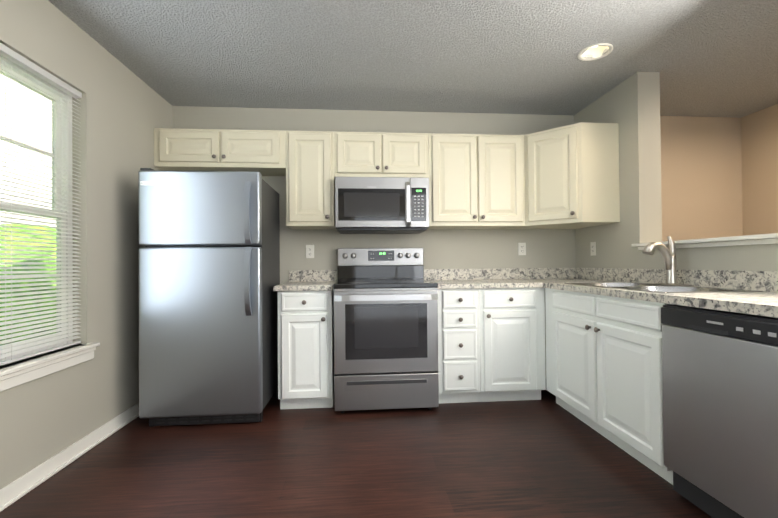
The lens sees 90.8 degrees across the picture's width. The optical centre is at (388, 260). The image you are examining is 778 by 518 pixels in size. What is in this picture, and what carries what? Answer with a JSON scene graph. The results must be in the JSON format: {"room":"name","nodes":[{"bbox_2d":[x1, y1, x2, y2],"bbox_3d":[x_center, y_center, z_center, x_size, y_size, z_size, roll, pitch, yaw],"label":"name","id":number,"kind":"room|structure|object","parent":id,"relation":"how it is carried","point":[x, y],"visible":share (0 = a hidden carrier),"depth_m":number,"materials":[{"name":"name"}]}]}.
{"room":"kitchen","nodes":[
{"label":"kitchen","id":0,"kind":"room"},
{"bbox_2d":[0,74,55,226],"bbox_3d":[-8.723,-2.027,4.014,4.450,7.200,17.500,0,0,-5],"label":"sky","id":1,"kind":"structure","parent":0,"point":[28,126],"depth_m":7.18,"materials":[{"name":"white"}]},
{"bbox_2d":[0,0,171,488],"bbox_3d":[-1.728,-0.132,0.766,0.150,2.440,5.050,0,0,-5],"label":"wall","id":2,"kind":"structure","parent":0,"point":[123,111],"depth_m":2.30,"materials":[{"name":"beige paint"}]},
{"bbox_2d":[0,55,72,360],"bbox_3d":[-1.840,-0.251,1.781,0.060,1.465,0.916,0,0,-5],"label":"window","id":3,"kind":"structure","parent":2,"relation":"in","point":[62,133],"depth_m":2.15,"materials":[{"name":"white plastic"}]},
{"bbox_2d":[0,43,81,365],"bbox_3d":[-1.763,-0.254,1.787,0.057,1.459,0.896,0,0,-5],"label":"window blinds","id":4,"kind":"object","parent":3,"relation":"attached to","point":[11,55],"visible":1,"depth_m":1.93,"materials":[{"name":"white plastic"}]},
{"bbox_2d":[0,342,99,391],"bbox_3d":[-1.744,0.530,1.782,0.120,0.095,1.020,0,0,-5],"label":"window sill","id":5,"kind":"structure","parent":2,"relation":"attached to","point":[23,372],"depth_m":1.91,"materials":[{"name":"white wood"}]},
{"bbox_2d":[0,403,138,511],"bbox_3d":[-1.630,1.045,0.762,0.026,0.085,5.049,0,0,-5],"label":"baseboard","id":6,"kind":"structure","parent":2,"relation":"attached to","point":[19,487],"depth_m":2.02,"materials":[{"name":"white wood"}]},
{"bbox_2d":[0,390,711,517],"bbox_3d":[0.998,1.098,0.971,5.600,0.060,5.350,0,0,-5],"label":"floor","id":7,"kind":"structure","parent":0,"point":[546,456],"depth_m":1.98,"materials":[{"name":"wood"}]},
{"bbox_2d":[138,168,279,426],"bbox_3d":[-1.251,0.252,2.784,0.765,1.700,0.725,0,0,-5],"label":"refrigerator","id":8,"kind":"object","parent":7,"relation":"on","point":[209,265],"visible":1,"depth_m":2.49,"materials":[{"name":"grey metal"}]},
{"bbox_2d":[277,289,333,408],"bbox_3d":[-0.628,0.661,3.049,0.389,0.875,0.654,0,0,-5],"label":"base cabinet","id":9,"kind":"object","parent":7,"relation":"on","point":[305,349],"visible":0.94,"depth_m":2.76,"materials":[{"name":"white wood"}]},
{"bbox_2d":[273,270,336,290],"bbox_3d":[-0.641,0.152,3.063,0.418,0.139,0.633,0,0,-5],"label":"countertop","id":10,"kind":"structure","parent":9,"relation":"on","point":[299,280],"depth_m":3.35,"materials":[{"name":"stone"}]},
{"bbox_2d":[333,248,438,412],"bbox_3d":[-0.042,0.491,3.033,0.748,1.206,0.743,0,0,-5],"label":"range","id":11,"kind":"object","parent":7,"relation":"on","point":[385,328],"visible":1,"depth_m":2.73,"materials":[{"name":"grey metal"}]},
{"bbox_2d":[438,289,479,402],"bbox_3d":[0.501,0.653,3.139,0.318,0.875,0.654,0,0,-5],"label":"base cabinet","id":12,"kind":"object","parent":7,"relation":"on","point":[458,346],"visible":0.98,"depth_m":2.85,"materials":[{"name":"white wood"}]},
{"bbox_2d":[477,288,545,401],"bbox_3d":[0.914,0.650,3.172,0.506,0.875,0.654,0,0,-5],"label":"base cabinet","id":13,"kind":"object","parent":7,"relation":"on","point":[512,344],"visible":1,"depth_m":2.88,"materials":[{"name":"white wood"}]},
{"bbox_2d":[424,268,540,288],"bbox_3d":[0.728,0.142,3.172,0.796,0.139,0.633,0,0,-5],"label":"countertop","id":14,"kind":"structure","parent":13,"relation":"on","point":[505,277],"depth_m":3.45,"materials":[{"name":"stone"}]},
{"bbox_2d":[545,288,673,484],"bbox_3d":[1.512,0.638,2.366,0.652,0.875,1.144,0,0,-5],"label":"base cabinet","id":15,"kind":"object","parent":7,"relation":"on","point":[604,376],"visible":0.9,"depth_m":2.14,"materials":[{"name":"white wood"}]},
{"bbox_2d":[541,268,777,317],"bbox_3d":[1.532,0.127,2.133,0.643,0.139,2.833,0,0,-5],"label":"countertop","id":16,"kind":"structure","parent":15,"relation":"on","point":[764,302],"depth_m":2.05,"materials":[{"name":"stone"}]},
{"bbox_2d":[564,236,762,292],"bbox_3d":[1.528,0.096,2.287,0.514,0.494,0.884,0,0,-5],"label":"sink basin","id":17,"kind":"object","parent":16,"relation":"in","point":[670,284],"visible":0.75,"depth_m":2.34,"materials":[{"name":"silver metal"}]},
{"bbox_2d":[642,236,697,286],"bbox_3d":[1.669,0.000,2.333,0.212,0.304,0.303,0,0,-5],"label":"faucet","id":18,"kind":"object","parent":16,"relation":"on","point":[668,254],"depth_m":2.34,"materials":[{"name":"silver metal"}]},
{"bbox_2d":[661,305,777,517],"bbox_3d":[1.577,0.633,1.487,0.607,0.868,0.603,0,0,-5],"label":"dishwasher","id":19,"kind":"object","parent":7,"relation":"on","point":[720,403],"visible":0.94,"depth_m":1.48,"materials":[{"name":"grey metal"}]},
{"bbox_2d":[48,0,777,117],"bbox_3d":[0.977,-1.472,0.993,5.600,0.200,5.350,0,0,-5],"label":"ceiling","id":20,"kind":"structure","parent":0,"point":[711,58],"depth_m":2.48,"materials":[{"name":"white paint"}]},
{"bbox_2d":[578,43,612,60],"bbox_3d":[1.346,-1.388,2.506,0.206,0.064,0.206,0,0,-5],"label":"recessed light","id":21,"kind":"object","parent":20,"relation":"in","point":[595,51],"visible":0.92,"depth_m":2.55,"materials":[{"name":"white"}]},
{"bbox_2d":[172,106,742,373],"bbox_3d":[0.783,-0.129,3.554,5.600,2.440,0.190,0,0,-5],"label":"wall","id":22,"kind":"structure","parent":0,"point":[478,248],"depth_m":3.52,"materials":[{"name":"beige paint"}]},
{"bbox_2d":[154,128,285,175],"bbox_3d":[-1.341,-0.886,3.158,1.008,0.301,0.352,0,0,-5],"label":"upper cabinet","id":23,"kind":"object","parent":22,"relation":"attached to","point":[263,152],"visible":0.98,"depth_m":3.02,"materials":[{"name":"beige wood"}]},
{"bbox_2d":[306,245,313,257],"bbox_3d":[-0.695,-0.079,3.376,0.072,0.116,0.008,0,0,-5],"label":"electrical outlet","id":24,"kind":"object","parent":22,"relation":"attached to","point":[309,251],"visible":1,"depth_m":3.37,"materials":[{"name":"white plastic"}]},
{"bbox_2d":[286,131,335,228],"bbox_3d":[-0.644,-0.659,3.211,0.381,0.766,0.352,0,0,-5],"label":"upper cabinet","id":25,"kind":"object","parent":22,"relation":"attached to","point":[310,191],"visible":0.98,"depth_m":3.07,"materials":[{"name":"beige wood"}]},
{"bbox_2d":[334,131,428,177],"bbox_3d":[-0.069,-0.863,3.259,0.773,0.367,0.352,0,0,-5],"label":"upper cabinet","id":26,"kind":"object","parent":22,"relation":"attached to","point":[371,154],"visible":1,"depth_m":3.12,"materials":[{"name":"beige wood"}]},
{"bbox_2d":[335,177,428,233],"bbox_3d":[-0.063,-0.450,3.204,0.745,0.422,0.450,0,0,-5],"label":"over-the-range microwave","id":27,"kind":"object","parent":26,"relation":"attached to","point":[381,205],"visible":1,"depth_m":3.03,"materials":[{"name":"grey metal"}]},
{"bbox_2d":[428,133,524,228],"bbox_3d":[0.725,-0.669,3.320,0.813,0.766,0.352,0,0,-5],"label":"upper cabinet","id":28,"kind":"object","parent":22,"relation":"attached to","point":[476,181],"visible":0.98,"depth_m":3.18,"materials":[{"name":"beige wood"}]},
{"bbox_2d":[518,243,525,254],"bbox_3d":[1.225,-0.106,3.529,0.072,0.116,0.008,0,0,-5],"label":"electrical outlet","id":29,"kind":"object","parent":22,"relation":"attached to","point":[521,248],"visible":1,"depth_m":3.53,"materials":[{"name":"white plastic"}]},
{"bbox_2d":[574,72,777,270],"bbox_3d":[2.025,-0.160,1.065,0.170,2.440,5.050,0,0,-5],"label":"wall","id":30,"kind":"structure","parent":0,"point":[630,105],"depth_m":2.78,"materials":[{"name":"beige paint"}]},
{"bbox_2d":[514,122,619,228],"bbox_3d":[1.450,-0.675,3.249,0.617,0.766,0.610,0,0,-5],"label":"upper cabinet","id":31,"kind":"object","parent":30,"relation":"attached to","point":[571,173],"visible":0.98,"depth_m":2.98,"materials":[{"name":"beige wood"}]},
{"bbox_2d":[590,242,595,255],"bbox_3d":[1.757,-0.101,3.303,0.008,0.116,0.072,0,0,-5],"label":"outlet","id":32,"kind":"object","parent":30,"relation":"attached to","point":[593,248],"visible":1,"depth_m":3.29,"materials":[{"name":"white plastic"}]},
{"bbox_2d":[632,233,777,249],"bbox_3d":[2.056,-0.117,0.670,0.260,0.048,4.260,0,0,-5],"label":"trim","id":33,"kind":"structure","parent":30,"relation":"on","point":[772,238],"depth_m":2.09,"materials":[{"name":"white wood"}]},
{"bbox_2d":[741,104,777,235],"bbox_3d":[3.687,-0.173,1.102,0.200,2.440,5.160,0,0,-5],"label":"wall","id":34,"kind":"structure","parent":0,"point":[759,139],"depth_m":3.50,"materials":[{"name":"beige paint"}]},
{"label":"outside","id":35,"kind":"structure","parent":0,"visible":0},
{"bbox_3d":[-8.739,1.570,0.719,13.840,0.050,14.000,0,0,-5],"label":"ground","id":36,"kind":"structure","parent":35,"visible":0},
{"bbox_2d":[0,224,55,344],"bbox_3d":[-4.212,0.244,2.392,3.097,2.717,5.433,0,0,-5],"label":"hedge","id":37,"kind":"object","parent":36,"relation":"on","point":[23,239],"depth_m":3.45,"materials":[{"name":"green plant"}]}
]}

